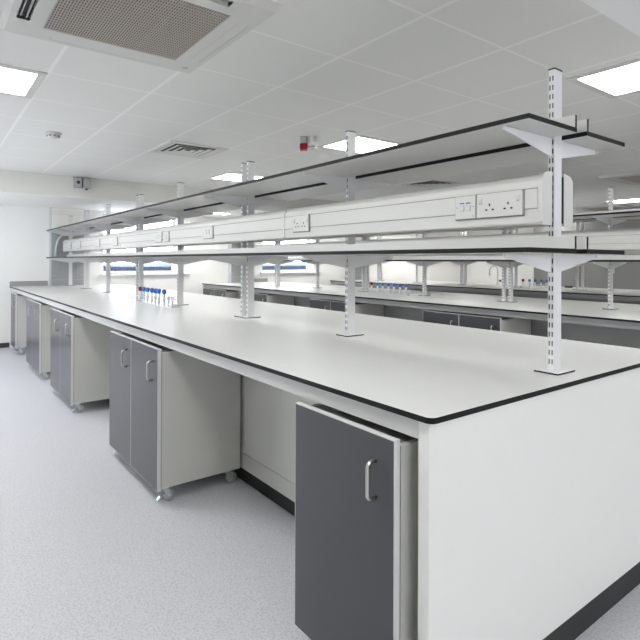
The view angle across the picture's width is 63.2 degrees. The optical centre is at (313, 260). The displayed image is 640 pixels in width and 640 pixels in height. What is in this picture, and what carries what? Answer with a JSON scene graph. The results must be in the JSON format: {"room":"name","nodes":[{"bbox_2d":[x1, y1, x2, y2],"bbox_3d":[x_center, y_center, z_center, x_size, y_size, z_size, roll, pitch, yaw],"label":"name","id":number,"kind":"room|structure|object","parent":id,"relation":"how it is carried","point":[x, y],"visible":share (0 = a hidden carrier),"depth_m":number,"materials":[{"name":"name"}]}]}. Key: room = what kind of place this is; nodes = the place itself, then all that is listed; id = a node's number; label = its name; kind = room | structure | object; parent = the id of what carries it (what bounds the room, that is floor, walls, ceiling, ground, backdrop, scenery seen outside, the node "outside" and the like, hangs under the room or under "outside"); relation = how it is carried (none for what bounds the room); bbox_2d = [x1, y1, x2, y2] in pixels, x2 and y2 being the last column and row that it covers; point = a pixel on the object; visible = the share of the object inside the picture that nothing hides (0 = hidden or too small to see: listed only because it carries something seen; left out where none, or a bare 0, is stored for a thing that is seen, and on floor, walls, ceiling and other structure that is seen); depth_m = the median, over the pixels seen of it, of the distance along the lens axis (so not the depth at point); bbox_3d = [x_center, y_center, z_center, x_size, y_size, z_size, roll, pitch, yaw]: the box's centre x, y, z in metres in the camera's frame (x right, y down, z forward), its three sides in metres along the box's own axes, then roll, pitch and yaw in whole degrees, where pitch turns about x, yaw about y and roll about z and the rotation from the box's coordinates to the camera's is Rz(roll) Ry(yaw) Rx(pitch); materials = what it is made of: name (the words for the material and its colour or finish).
{"room":"science laboratory","nodes":[
{"label":"science laboratory","id":0,"kind":"room"},
{"bbox_2d":[0,205,460,346],"bbox_3d":[-1.476,0.127,10.338,13.850,2.414,0.200,0,0,-37],"label":"wall","id":1,"kind":"structure","parent":0,"point":[24,237],"depth_m":8.90,"materials":[{"name":"white paint"}]},
{"bbox_2d":[0,343,8,347],"bbox_3d":[-5.723,1.275,7.034,2.800,0.072,0.012,0,0,-37],"label":"baseboard","id":2,"kind":"structure","parent":1,"relation":"attached to","point":[2,345],"depth_m":7.83,"materials":[{"name":"grey"}]},
{"bbox_2d":[49,207,84,285],"bbox_3d":[-3.925,-0.214,8.297,0.500,1.223,0.135,0,0,-37],"label":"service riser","id":3,"kind":"object","parent":1,"relation":"attached to","point":[58,217],"visible":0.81,"depth_m":8.19,"materials":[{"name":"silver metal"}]},
{"bbox_2d":[73,177,90,189],"bbox_3d":[-3.027,-1.002,6.814,0.203,0.162,0.087,0,0,-37],"label":"sensor","id":4,"kind":"object","parent":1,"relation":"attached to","point":[85,183],"visible":1,"depth_m":6.79,"materials":[{"name":"grey plastic"}]},
{"bbox_2d":[99,214,189,275],"bbox_3d":[-2.967,-0.261,9.179,1.590,1.050,0.230,0,0,-37],"label":"window","id":5,"kind":"structure","parent":1,"relation":"in","point":[173,221],"depth_m":9.11,"materials":[{"name":"white"}]},
{"bbox_2d":[213,212,232,214],"bbox_3d":[-2.091,-0.818,8.704,1.520,0.020,0.300,0,0,-37],"label":"strip light","id":6,"kind":"object","parent":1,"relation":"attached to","point":[218,213],"visible":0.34,"depth_m":9.04,"materials":[{"name":"white plastic"}]},
{"bbox_2d":[228,243,240,282],"bbox_3d":[-1.414,-0.188,10.173,0.500,1.248,0.135,0,0,-37],"label":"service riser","id":7,"kind":"object","parent":1,"relation":"attached to","point":[234,271],"visible":0.21,"depth_m":10.03,"materials":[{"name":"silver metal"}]},
{"bbox_2d":[0,170,489,231],"bbox_3d":[-0.828,-0.945,9.603,13.700,0.267,1.750,0,0,-37],"label":"bulkhead","id":8,"kind":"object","parent":1,"relation":"attached to","point":[17,188],"depth_m":7.18,"materials":[{"name":"white paint"}]},
{"bbox_2d":[260,240,321,273],"bbox_3d":[-0.500,-0.247,11.022,1.550,1.050,0.230,0,0,-37],"label":"window","id":9,"kind":"structure","parent":1,"relation":"in","point":[307,241],"depth_m":11.02,"materials":[{"name":"white"}]},
{"bbox_2d":[355,237,365,279],"bbox_3d":[1.058,-0.174,12.019,0.500,1.248,0.135,0,0,-37],"label":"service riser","id":10,"kind":"object","parent":1,"relation":"attached to","point":[358,271],"visible":0.03,"depth_m":11.92,"materials":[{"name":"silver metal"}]},
{"bbox_2d":[0,0,639,212],"bbox_3d":[2.281,-1.124,5.441,14.000,0.100,12.540,0,0,-37],"label":"ceiling","id":11,"kind":"structure","parent":0,"point":[401,71],"depth_m":3.41,"materials":[{"name":"tile"}]},
{"bbox_2d":[0,63,47,98],"bbox_3d":[-1.963,-1.097,3.095,0.590,0.020,0.590,0,0,-37],"label":"recessed light","id":12,"kind":"object","parent":11,"relation":"in","point":[16,81],"visible":0.97,"depth_m":3.16,"materials":[{"name":"white plastic"}]},
{"bbox_2d":[0,67,36,94],"bbox_3d":[-1.963,-1.099,3.095,0.500,0.013,0.500,0,0,-37],"label":"diffuser","id":13,"kind":"object","parent":12,"relation":"attached to","point":[12,81],"depth_m":3.18,"materials":[{"name":"white plastic"}]},
{"bbox_2d":[45,131,60,138],"bbox_3d":[-2.238,-1.070,4.476,0.124,0.047,0.124,0,0,-37],"label":"smoke detector","id":14,"kind":"object","parent":11,"relation":"attached to","point":[50,134],"visible":1,"depth_m":4.44,"materials":[{"name":"grey plastic"}]},
{"bbox_2d":[0,0,281,73],"bbox_3d":[-0.798,-1.075,2.318,0.950,0.034,0.950,0,0,-37],"label":"air conditioner","id":15,"kind":"object","parent":11,"relation":"attached to","point":[178,34],"visible":1,"depth_m":2.35,"materials":[{"name":"white plastic"}]},
{"bbox_2d":[43,0,229,59],"bbox_3d":[-0.798,-1.067,2.318,0.628,0.011,0.628,0,0,-37],"label":"grille","id":16,"kind":"object","parent":15,"relation":"attached to","point":[163,29],"depth_m":2.34,"materials":[{"name":"brown"}]},
{"bbox_2d":[148,140,228,158],"bbox_3d":[-1.239,-1.089,5.134,0.590,0.020,0.590,0,0,-37],"label":"ceiling vent","id":17,"kind":"object","parent":11,"relation":"in","point":[177,148],"visible":0.96,"depth_m":5.11,"materials":[{"name":"white plastic"}]},
{"bbox_2d":[207,172,266,181],"bbox_3d":[-0.996,-1.087,6.813,0.590,0.020,0.590,0,0,-37],"label":"recessed light","id":18,"kind":"object","parent":11,"relation":"in","point":[228,176],"visible":0.47,"depth_m":6.79,"materials":[{"name":"white plastic"}]},
{"bbox_2d":[215,173,261,180],"bbox_3d":[-0.996,-1.088,6.813,0.500,0.013,0.500,0,0,-37],"label":"diffuser","id":19,"kind":"object","parent":18,"relation":"attached to","point":[228,176],"depth_m":6.81,"materials":[{"name":"white plastic"}]},
{"bbox_2d":[300,136,316,150],"bbox_3d":[-0.044,-1.026,4.592,0.153,0.118,0.096,0,0,0],"label":"fire alarm","id":20,"kind":"object","parent":11,"relation":"attached to","point":[310,142],"visible":1,"depth_m":4.55,"materials":[{"name":"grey plastic"}]},
{"bbox_2d":[317,134,402,153],"bbox_3d":[0.441,-1.085,4.890,0.590,0.020,0.590,0,0,-37],"label":"recessed light","id":21,"kind":"object","parent":11,"relation":"in","point":[364,144],"visible":0.69,"depth_m":4.86,"materials":[{"name":"white plastic"}]},
{"bbox_2d":[324,137,396,152],"bbox_3d":[0.441,-1.086,4.890,0.500,0.013,0.500,0,0,-37],"label":"diffuser","id":22,"kind":"object","parent":21,"relation":"attached to","point":[363,144],"depth_m":4.89,"materials":[{"name":"white plastic"}]},
{"bbox_2d":[401,179,461,187],"bbox_3d":[1.645,-1.073,7.288,0.590,0.020,0.590,0,0,-37],"label":"ceiling vent","id":23,"kind":"object","parent":11,"relation":"in","point":[432,183],"visible":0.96,"depth_m":7.26,"materials":[{"name":"white plastic"}]},
{"bbox_2d":[566,58,639,98],"bbox_3d":[1.916,-1.082,3.040,0.590,0.020,0.590,0,0,-37],"label":"recessed light","id":24,"kind":"object","parent":11,"relation":"in","point":[621,79],"visible":0.88,"depth_m":3.11,"materials":[{"name":"white plastic"}]},
{"bbox_2d":[579,62,639,94],"bbox_3d":[1.916,-1.084,3.040,0.500,0.013,0.500,0,0,-37],"label":"diffuser","id":25,"kind":"object","parent":24,"relation":"attached to","point":[625,79],"depth_m":3.12,"materials":[{"name":"white plastic"}]},
{"bbox_2d":[573,204,639,211],"bbox_3d":[5.765,-1.033,10.302,0.950,0.034,0.950,0,0,-37],"label":"air conditioner","id":26,"kind":"object","parent":11,"relation":"attached to","point":[594,208],"visible":0.91,"depth_m":10.17,"materials":[{"name":"white plastic"}]},
{"bbox_2d":[586,206,627,210],"bbox_3d":[5.765,-1.026,10.302,0.628,0.011,0.628,0,0,-37],"label":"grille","id":27,"kind":"object","parent":26,"relation":"attached to","point":[614,207],"depth_m":10.28,"materials":[{"name":"grey metal"}]},
{"bbox_2d":[598,171,639,184],"bbox_3d":[4.271,-1.047,6.503,0.950,0.034,0.950,0,0,-37],"label":"air conditioner","id":28,"kind":"object","parent":11,"relation":"attached to","point":[631,178],"visible":1,"depth_m":6.57,"materials":[{"name":"white plastic"}]},
{"bbox_2d":[619,176,639,182],"bbox_3d":[4.271,-1.039,6.503,0.628,0.011,0.628,0,0,-37],"label":"grille","id":29,"kind":"object","parent":28,"relation":"attached to","point":[634,179],"depth_m":6.67,"materials":[{"name":"brown"}]},
{"bbox_2d":[602,198,639,203],"bbox_3d":[5.564,-1.056,9.227,0.590,0.020,0.590,0,0,-37],"label":"recessed light","id":30,"kind":"object","parent":11,"relation":"in","point":[632,200],"visible":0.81,"depth_m":9.29,"materials":[{"name":"white plastic"}]},
{"bbox_2d":[613,199,639,202],"bbox_3d":[5.564,-1.058,9.228,0.500,0.013,0.500,0,0,-37],"label":"diffuser","id":31,"kind":"object","parent":30,"relation":"attached to","point":[625,200],"depth_m":9.31,"materials":[{"name":"white plastic"}]},
{"bbox_2d":[0,347,639,639],"bbox_3d":[2.271,1.390,5.436,14.000,0.100,12.540,0,0,-37],"label":"floor","id":32,"kind":"structure","parent":0,"point":[89,550],"depth_m":2.40,"materials":[{"name":"plastic"}]},
{"bbox_2d":[11,293,34,354],"bbox_3d":[-4.070,0.897,7.511,0.540,0.842,0.464,0,0,-37],"label":"base cabinet","id":33,"kind":"object","parent":32,"relation":"on","point":[18,301],"visible":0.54,"depth_m":7.24,"materials":[{"name":"laminate"}]},
{"bbox_2d":[26,299,61,379],"bbox_3d":[-3.076,0.898,6.180,0.539,0.842,0.905,0,0,-37],"label":"base cabinet","id":34,"kind":"object","parent":32,"relation":"on","point":[38,314],"visible":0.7,"depth_m":5.75,"materials":[{"name":"laminate"}]},
{"bbox_2d":[50,308,124,411],"bbox_3d":[-2.156,0.899,4.947,0.539,0.842,0.905,0,0,-37],"label":"base cabinet","id":35,"kind":"object","parent":32,"relation":"on","point":[80,346],"visible":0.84,"depth_m":4.57,"materials":[{"name":"laminate"}]},
{"bbox_2d":[109,331,239,500],"bbox_3d":[-0.922,0.901,3.295,0.539,0.842,0.905,0,0,-37],"label":"base cabinet","id":36,"kind":"object","parent":32,"relation":"on","point":[174,416],"visible":0.98,"depth_m":2.96,"materials":[{"name":"laminate"}]},
{"bbox_2d":[203,288,240,298],"bbox_3d":[-1.591,0.925,9.431,0.539,0.813,0.905,0,0,-37],"label":"base cabinet","id":37,"kind":"object","parent":32,"relation":"on","point":[215,292],"visible":0.11,"depth_m":9.12,"materials":[{"name":"laminate"}]},
{"bbox_2d":[238,292,293,305],"bbox_3d":[-0.790,0.926,8.357,0.539,0.813,0.905,0,0,-37],"label":"base cabinet","id":38,"kind":"object","parent":32,"relation":"on","point":[263,297],"visible":0.11,"depth_m":8.03,"materials":[{"name":"laminate"}]},
{"bbox_2d":[10,281,639,639],"bbox_3d":[-1.504,0.825,5.080,1.620,0.996,8.188,0,0,-37],"label":"lab bench","id":39,"kind":"object","parent":32,"relation":"on","point":[529,480],"visible":0.71,"depth_m":1.83,"materials":[{"name":"grey laminate"}]},
{"bbox_2d":[136,294,177,307],"bbox_3d":[-1.446,0.367,4.755,0.054,0.068,0.918,0,0,-37],"label":"tube rack","id":40,"kind":"object","parent":39,"relation":"on","point":[137,299],"visible":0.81,"depth_m":4.62,"materials":[{"name":"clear plastic"}]},
{"bbox_2d":[138,286,141,300],"bbox_3d":[-1.693,0.328,5.087,0.041,0.143,0.040,0,0,-37],"label":"tube","id":41,"kind":"object","parent":40,"relation":"in","point":[139,287],"visible":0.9,"depth_m":5.08,"materials":[{"name":"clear plastic"}]},
{"bbox_2d":[142,287,145,301],"bbox_3d":[-1.629,0.328,5.001,0.041,0.143,0.040,0,0,-37],"label":"tube","id":42,"kind":"object","parent":40,"relation":"in","point":[143,288],"visible":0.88,"depth_m":4.99,"materials":[{"name":"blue plastic"}]},
{"bbox_2d":[145,287,149,301],"bbox_3d":[-1.568,0.328,4.919,0.041,0.143,0.040,0,0,-37],"label":"tube","id":43,"kind":"object","parent":40,"relation":"in","point":[147,289],"visible":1,"depth_m":4.91,"materials":[{"name":"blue plastic"}]},
{"bbox_2d":[150,288,153,302],"bbox_3d":[-1.498,0.328,4.825,0.041,0.143,0.040,0,0,-37],"label":"tube","id":44,"kind":"object","parent":40,"relation":"in","point":[151,289],"visible":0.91,"depth_m":4.81,"materials":[{"name":"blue plastic"}]},
{"bbox_2d":[153,288,156,303],"bbox_3d":[-1.443,0.328,4.752,0.041,0.143,0.040,0,0,-37],"label":"tube","id":45,"kind":"object","parent":40,"relation":"in","point":[154,289],"visible":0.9,"depth_m":4.74,"materials":[{"name":"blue plastic"}]},
{"bbox_2d":[157,289,160,304],"bbox_3d":[-1.390,0.328,4.681,0.041,0.143,0.040,0,0,-37],"label":"tube","id":46,"kind":"object","parent":40,"relation":"in","point":[158,290],"visible":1,"depth_m":4.67,"materials":[{"name":"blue plastic"}]},
{"bbox_2d":[162,289,166,305],"bbox_3d":[-1.315,0.328,4.580,0.041,0.143,0.040,0,0,-37],"label":"tube","id":47,"kind":"object","parent":40,"relation":"in","point":[164,291],"visible":1,"depth_m":4.57,"materials":[{"name":"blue plastic"}]},
{"bbox_2d":[10,284,639,423],"bbox_3d":[-1.502,0.410,5.081,1.620,0.016,8.188,0,0,-37],"label":"countertop","id":48,"kind":"structure","parent":39,"relation":"on","point":[424,372],"depth_m":2.33,"materials":[{"name":"grey laminate"}]},
{"bbox_2d":[46,67,624,375],"bbox_3d":[-1.462,-0.148,5.031,0.672,1.098,8.020,0,0,-37],"label":"shelving unit","id":49,"kind":"object","parent":39,"relation":"on","point":[528,137],"visible":0.81,"depth_m":2.52,"materials":[{"name":"white metal"}]},
{"bbox_2d":[54,235,73,255],"bbox_3d":[-3.920,-0.239,8.187,0.289,0.357,0.030,0,0,-37],"label":"cable conduit","id":50,"kind":"object","parent":49,"relation":"attached to","point":[59,238],"visible":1,"depth_m":8.11,"materials":[{"name":"grey plastic"}]},
{"bbox_2d":[63,171,552,251],"bbox_3d":[-1.538,-0.225,5.009,0.085,0.193,7.905,0,0,-37],"label":"power trunking","id":51,"kind":"object","parent":49,"relation":"attached to","point":[526,200],"visible":1,"depth_m":2.48,"materials":[{"name":"grey plastic"}]},
{"bbox_2d":[76,241,80,248],"bbox_3d":[-3.302,-0.214,7.313,0.008,0.097,0.246,0,0,-37],"label":"outlet","id":52,"kind":"object","parent":51,"relation":"attached to","point":[78,243],"depth_m":7.30,"materials":[{"name":"white plastic"}]},
{"bbox_2d":[113,237,117,245],"bbox_3d":[-2.249,-0.212,5.903,0.008,0.097,0.166,0,0,-37],"label":"outlet","id":53,"kind":"object","parent":51,"relation":"attached to","point":[115,239],"depth_m":5.88,"materials":[{"name":"white plastic"}]},
{"bbox_2d":[155,232,161,242],"bbox_3d":[-1.432,-0.211,4.809,0.008,0.097,0.176,0,0,-37],"label":"outlet","id":54,"kind":"object","parent":51,"relation":"attached to","point":[158,235],"depth_m":4.80,"materials":[{"name":"grey plastic"}]},
{"bbox_2d":[164,231,169,241],"bbox_3d":[-1.312,-0.211,4.648,0.008,0.097,0.118,0,0,-37],"label":"outlet","id":55,"kind":"object","parent":51,"relation":"attached to","point":[166,233],"depth_m":4.63,"materials":[{"name":"white plastic"}]},
{"bbox_2d":[203,226,213,238],"bbox_3d":[-0.804,-0.210,3.968,0.008,0.097,0.176,0,0,-37],"label":"outlet","id":56,"kind":"object","parent":51,"relation":"attached to","point":[208,231],"depth_m":3.95,"materials":[{"name":"grey plastic"}]},
{"bbox_2d":[293,214,309,232],"bbox_3d":[-0.072,-0.209,2.988,0.008,0.097,0.164,0,0,-37],"label":"outlet","id":57,"kind":"object","parent":51,"relation":"attached to","point":[301,222],"depth_m":2.98,"materials":[{"name":"white plastic"}]},
{"bbox_2d":[455,195,476,220],"bbox_3d":[0.608,-0.209,2.077,0.008,0.097,0.104,0,0,-37],"label":"outlet","id":58,"kind":"object","parent":51,"relation":"attached to","point":[465,205],"depth_m":2.07,"materials":[{"name":"grey plastic"}]},
{"bbox_2d":[477,189,524,218],"bbox_3d":[0.698,-0.208,1.956,0.008,0.097,0.202,0,0,-37],"label":"outlet","id":59,"kind":"object","parent":51,"relation":"attached to","point":[491,203],"depth_m":1.95,"materials":[{"name":"white plastic"}]},
{"bbox_2d":[73,174,572,251],"bbox_3d":[-1.418,-0.224,5.098,0.085,0.193,7.905,0,0,-37],"label":"power trunking","id":60,"kind":"object","parent":49,"relation":"attached to","point":[567,183],"visible":0.08,"depth_m":2.08,"materials":[{"name":"grey plastic"}]},
{"bbox_2d":[309,299,383,316],"bbox_3d":[0.401,0.928,6.763,0.539,0.813,0.905,0,0,-37],"label":"base cabinet","id":61,"kind":"object","parent":32,"relation":"on","point":[335,305],"visible":0.09,"depth_m":6.51,"materials":[{"name":"laminate"}]},
{"bbox_2d":[295,402,417,639],"bbox_3d":[0.263,0.903,1.709,0.540,0.842,0.464,0,0,-37],"label":"base cabinet","id":62,"kind":"object","parent":32,"relation":"on","point":[356,478],"visible":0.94,"depth_m":1.52,"materials":[{"name":"laminate"}]},
{"bbox_2d":[202,278,639,348],"bbox_3d":[1.008,0.851,6.956,1.620,0.971,8.188,0,0,-37],"label":"lab bench","id":63,"kind":"object","parent":32,"relation":"on","point":[584,321],"visible":0.39,"depth_m":5.21,"materials":[{"name":"grey laminate"}]},
{"bbox_2d":[368,288,409,295],"bbox_3d":[0.970,0.406,6.760,0.054,0.068,0.716,0,0,-37],"label":"tube rack","id":64,"kind":"object","parent":63,"relation":"on","point":[369,291],"visible":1,"depth_m":6.69,"materials":[{"name":"white plastic"}]},
{"bbox_2d":[202,282,639,322],"bbox_3d":[1.010,0.449,6.957,1.620,0.016,8.188,0,0,-37],"label":"countertop","id":65,"kind":"structure","parent":63,"relation":"on","point":[569,308],"depth_m":5.60,"materials":[{"name":"grey laminate"}]},
{"bbox_2d":[270,187,639,309],"bbox_3d":[1.050,-0.109,6.907,0.672,1.098,8.020,0,0,-37],"label":"frame","id":66,"kind":"object","parent":63,"relation":"on","point":[611,217],"visible":0.39,"depth_m":5.50,"materials":[{"name":"white metal"}]},
{"bbox_2d":[254,228,639,249],"bbox_3d":[1.006,-0.186,6.842,0.085,0.193,7.890,0,0,-37],"label":"power trunking","id":67,"kind":"object","parent":66,"relation":"attached to","point":[613,239],"visible":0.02,"depth_m":4.84,"materials":[{"name":"grey plastic"}]},
{"bbox_2d":[423,310,530,334],"bbox_3d":[1.590,0.929,5.171,0.539,0.813,0.905,0,0,-37],"label":"base cabinet","id":68,"kind":"object","parent":32,"relation":"on","point":[488,322],"visible":0.23,"depth_m":4.92,"materials":[{"name":"laminate"}]},
{"bbox_2d":[330,279,639,303],"bbox_3d":[3.299,0.902,9.010,1.620,0.896,7.638,0,0,-37],"label":"lab bench","id":69,"kind":"object","parent":32,"relation":"on","point":[627,296],"visible":0.27,"depth_m":8.38,"materials":[{"name":"grey laminate"}]},
{"bbox_2d":[489,266,500,284],"bbox_3d":[3.388,0.278,9.715,0.060,0.354,0.253,0,0,-37],"label":"tap","id":70,"kind":"object","parent":69,"relation":"on","point":[498,280],"visible":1,"depth_m":9.66,"materials":[{"name":"grey metal"}]},
{"bbox_2d":[360,222,633,289],"bbox_3d":[3.341,-0.096,8.961,0.672,1.098,7.470,0,0,-37],"label":"frame","id":71,"kind":"object","parent":69,"relation":"on","point":[461,263],"visible":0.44,"depth_m":9.54,"materials":[{"name":"white metal"}]},
{"bbox_2d":[624,250,639,254],"bbox_3d":[3.282,-0.173,8.916,0.085,0.193,7.290,0,0,-37],"label":"power trunking","id":72,"kind":"object","parent":71,"relation":"attached to","point":[626,252],"visible":0.02,"depth_m":7.29,"materials":[{"name":"grey plastic"}]},
{"bbox_2d":[520,283,547,287],"bbox_3d":[3.568,0.419,8.403,0.054,0.068,0.494,0,0,-37],"label":"tube rack","id":73,"kind":"object","parent":69,"relation":"on","point":[521,283],"visible":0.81,"depth_m":8.37,"materials":[{"name":"white plastic"}]},
{"bbox_2d":[534,222,580,286],"bbox_3d":[5.686,0.235,11.822,0.592,2.259,1.150,0,0,-37],"label":"tall cabinet","id":74,"kind":"object","parent":32,"relation":"on","point":[568,277],"visible":0.02,"depth_m":11.53,"materials":[{"name":"grey"}]},
{"bbox_2d":[584,219,639,289],"bbox_3d":[6.380,0.236,10.893,0.592,2.259,1.150,0,0,-37],"label":"tall cabinet","id":75,"kind":"object","parent":32,"relation":"on","point":[625,276],"visible":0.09,"depth_m":10.67,"materials":[{"name":"grey"}]},
{"bbox_2d":[463,228,533,284],"bbox_3d":[7.780,0.163,9.642,0.150,2.414,12.390,0,0,-37],"label":"wall","id":76,"kind":"structure","parent":0,"point":[478,272],"depth_m":13.65,"materials":[{"name":"white paint"}]},
{"bbox_2d":[581,0,639,36],"bbox_3d":[3.860,-1.001,3.325,13.700,0.142,1.160,0,0,-37],"label":"ceiling","id":77,"kind":"structure","parent":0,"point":[626,13],"depth_m":1.97,"materials":[{"name":"white paint"}]},
{"label":"outside","id":78,"kind":"structure","parent":0,"visible":0},
{"bbox_2d":[103,262,305,266],"bbox_3d":[-1.102,13.387,120.094,260.000,26.281,12.000,0,0,-37],"label":"hills","id":79,"kind":"structure","parent":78,"point":[155,263],"depth_m":94.61,"materials":[{"name":"white"}]},
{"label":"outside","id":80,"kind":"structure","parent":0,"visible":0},
{"bbox_2d":[103,265,305,270],"bbox_3d":[0.134,2.775,22.412,35.000,5.134,2.000,0,0,-37],"label":"treeline","id":81,"kind":"object","parent":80,"point":[169,267],"visible":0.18,"depth_m":17.77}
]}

